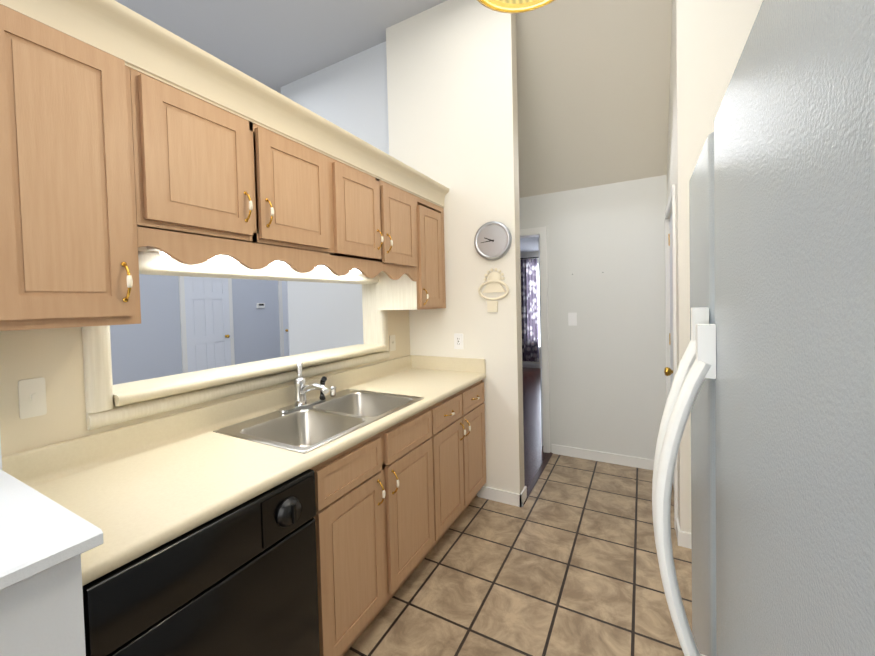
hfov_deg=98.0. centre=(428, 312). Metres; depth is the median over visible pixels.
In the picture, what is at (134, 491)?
countertop
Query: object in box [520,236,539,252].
ceiling
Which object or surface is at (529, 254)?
wall
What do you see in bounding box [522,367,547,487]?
floor
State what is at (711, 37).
wall
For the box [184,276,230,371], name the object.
room door
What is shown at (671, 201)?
door frame
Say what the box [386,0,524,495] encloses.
wall
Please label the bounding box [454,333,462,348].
outlet
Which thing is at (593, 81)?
ceiling slope
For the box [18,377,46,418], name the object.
light switch
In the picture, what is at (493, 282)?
key holder
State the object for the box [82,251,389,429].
trim
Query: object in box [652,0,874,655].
refrigerator
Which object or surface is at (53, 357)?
wall
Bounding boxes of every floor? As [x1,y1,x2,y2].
[344,454,691,655]
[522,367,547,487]
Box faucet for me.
[279,363,335,412]
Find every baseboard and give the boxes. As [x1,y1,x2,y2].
[478,486,523,506]
[522,363,540,367]
[551,444,653,469]
[676,527,691,548]
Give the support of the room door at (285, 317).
in the wall at (149, 347)
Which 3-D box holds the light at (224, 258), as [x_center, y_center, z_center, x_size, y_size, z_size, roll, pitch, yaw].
[-0.691,-0.253,1.918,0.080,0.049,1.250,-1,2,29]
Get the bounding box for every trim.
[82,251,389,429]
[520,226,549,452]
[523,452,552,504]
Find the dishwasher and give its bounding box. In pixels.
[82,469,319,655]
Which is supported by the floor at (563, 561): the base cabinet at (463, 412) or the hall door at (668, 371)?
the base cabinet at (463, 412)
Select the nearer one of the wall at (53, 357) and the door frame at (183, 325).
the wall at (53, 357)
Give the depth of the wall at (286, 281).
4.11 m
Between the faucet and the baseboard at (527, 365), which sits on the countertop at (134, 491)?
the faucet
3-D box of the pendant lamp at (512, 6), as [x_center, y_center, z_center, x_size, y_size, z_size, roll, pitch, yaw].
[0.248,-1.575,0.999,0.329,1.316,0.329,-1,2,29]
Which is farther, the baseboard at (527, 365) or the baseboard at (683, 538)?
the baseboard at (527, 365)
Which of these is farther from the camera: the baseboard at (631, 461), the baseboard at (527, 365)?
the baseboard at (527, 365)
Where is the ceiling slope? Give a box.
[516,0,671,197]
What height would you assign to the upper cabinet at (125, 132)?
0.884 m
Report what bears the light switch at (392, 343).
attached to the wall at (53, 357)
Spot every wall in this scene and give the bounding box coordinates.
[0,246,409,456]
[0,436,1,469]
[110,274,280,384]
[281,41,388,354]
[286,281,289,355]
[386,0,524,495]
[519,175,666,459]
[520,251,539,363]
[667,0,677,468]
[675,0,762,532]
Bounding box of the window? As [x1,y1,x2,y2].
[537,265,539,345]
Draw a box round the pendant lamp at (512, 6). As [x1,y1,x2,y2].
[477,0,555,12]
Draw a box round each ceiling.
[115,0,446,93]
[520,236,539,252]
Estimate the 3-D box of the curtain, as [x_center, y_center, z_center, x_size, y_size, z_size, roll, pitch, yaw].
[2.048,-0.050,7.949,0.475,2.130,0.066,-1,2,29]
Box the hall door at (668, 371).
[664,213,673,487]
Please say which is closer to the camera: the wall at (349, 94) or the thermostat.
the wall at (349, 94)
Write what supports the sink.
in the countertop at (134, 491)
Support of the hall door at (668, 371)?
in the wall at (671, 165)
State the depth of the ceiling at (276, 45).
3.01 m
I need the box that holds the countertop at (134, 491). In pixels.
[2,355,485,585]
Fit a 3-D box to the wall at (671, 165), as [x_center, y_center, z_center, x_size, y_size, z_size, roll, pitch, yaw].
[1.768,-0.501,2.669,0.120,3.630,1.040,-1,2,29]
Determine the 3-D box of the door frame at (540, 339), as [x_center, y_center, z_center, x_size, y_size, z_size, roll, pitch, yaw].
[1.279,0.272,3.999,0.042,2.022,0.785,-1,2,29]
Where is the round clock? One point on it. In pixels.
(492, 240)
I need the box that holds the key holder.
[478,268,508,311]
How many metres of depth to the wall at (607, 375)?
3.28 m
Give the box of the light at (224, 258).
[147,247,360,272]
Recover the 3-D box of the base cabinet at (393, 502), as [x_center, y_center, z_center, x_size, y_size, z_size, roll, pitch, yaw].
[-0.423,0.956,1.864,0.599,0.872,0.915,-1,2,29]
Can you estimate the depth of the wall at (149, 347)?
5.88 m
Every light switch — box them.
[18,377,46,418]
[389,335,395,350]
[568,313,576,325]
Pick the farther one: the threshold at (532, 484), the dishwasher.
the threshold at (532, 484)
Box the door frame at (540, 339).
[538,237,542,445]
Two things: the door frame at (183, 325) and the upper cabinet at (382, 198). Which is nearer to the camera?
the upper cabinet at (382, 198)
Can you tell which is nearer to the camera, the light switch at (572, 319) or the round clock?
the round clock
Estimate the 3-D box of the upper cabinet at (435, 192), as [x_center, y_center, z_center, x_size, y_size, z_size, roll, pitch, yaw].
[-0.128,-0.467,2.731,0.349,0.884,0.463,-1,2,29]
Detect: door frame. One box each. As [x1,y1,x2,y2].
[178,276,283,372]
[538,237,542,445]
[665,184,677,529]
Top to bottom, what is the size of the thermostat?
0.100 m
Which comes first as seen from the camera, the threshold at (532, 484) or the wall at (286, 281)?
the threshold at (532, 484)
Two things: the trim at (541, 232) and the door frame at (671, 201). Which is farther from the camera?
the trim at (541, 232)
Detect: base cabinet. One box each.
[310,401,445,655]
[442,380,485,531]
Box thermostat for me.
[257,303,264,307]
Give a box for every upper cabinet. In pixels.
[0,0,343,330]
[340,128,423,309]
[424,176,447,308]
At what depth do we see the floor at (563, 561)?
1.94 m
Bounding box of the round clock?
[474,221,511,259]
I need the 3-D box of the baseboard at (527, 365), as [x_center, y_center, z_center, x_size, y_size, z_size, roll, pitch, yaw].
[2.752,1.112,7.706,3.680,0.085,0.012,-1,2,29]
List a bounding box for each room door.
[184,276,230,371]
[282,281,288,355]
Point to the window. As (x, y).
(538, 304)
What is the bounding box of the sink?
[213,389,423,453]
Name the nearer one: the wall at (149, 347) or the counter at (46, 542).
the counter at (46, 542)
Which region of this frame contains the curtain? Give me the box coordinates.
[520,258,538,361]
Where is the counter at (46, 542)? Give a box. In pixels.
[0,469,103,655]

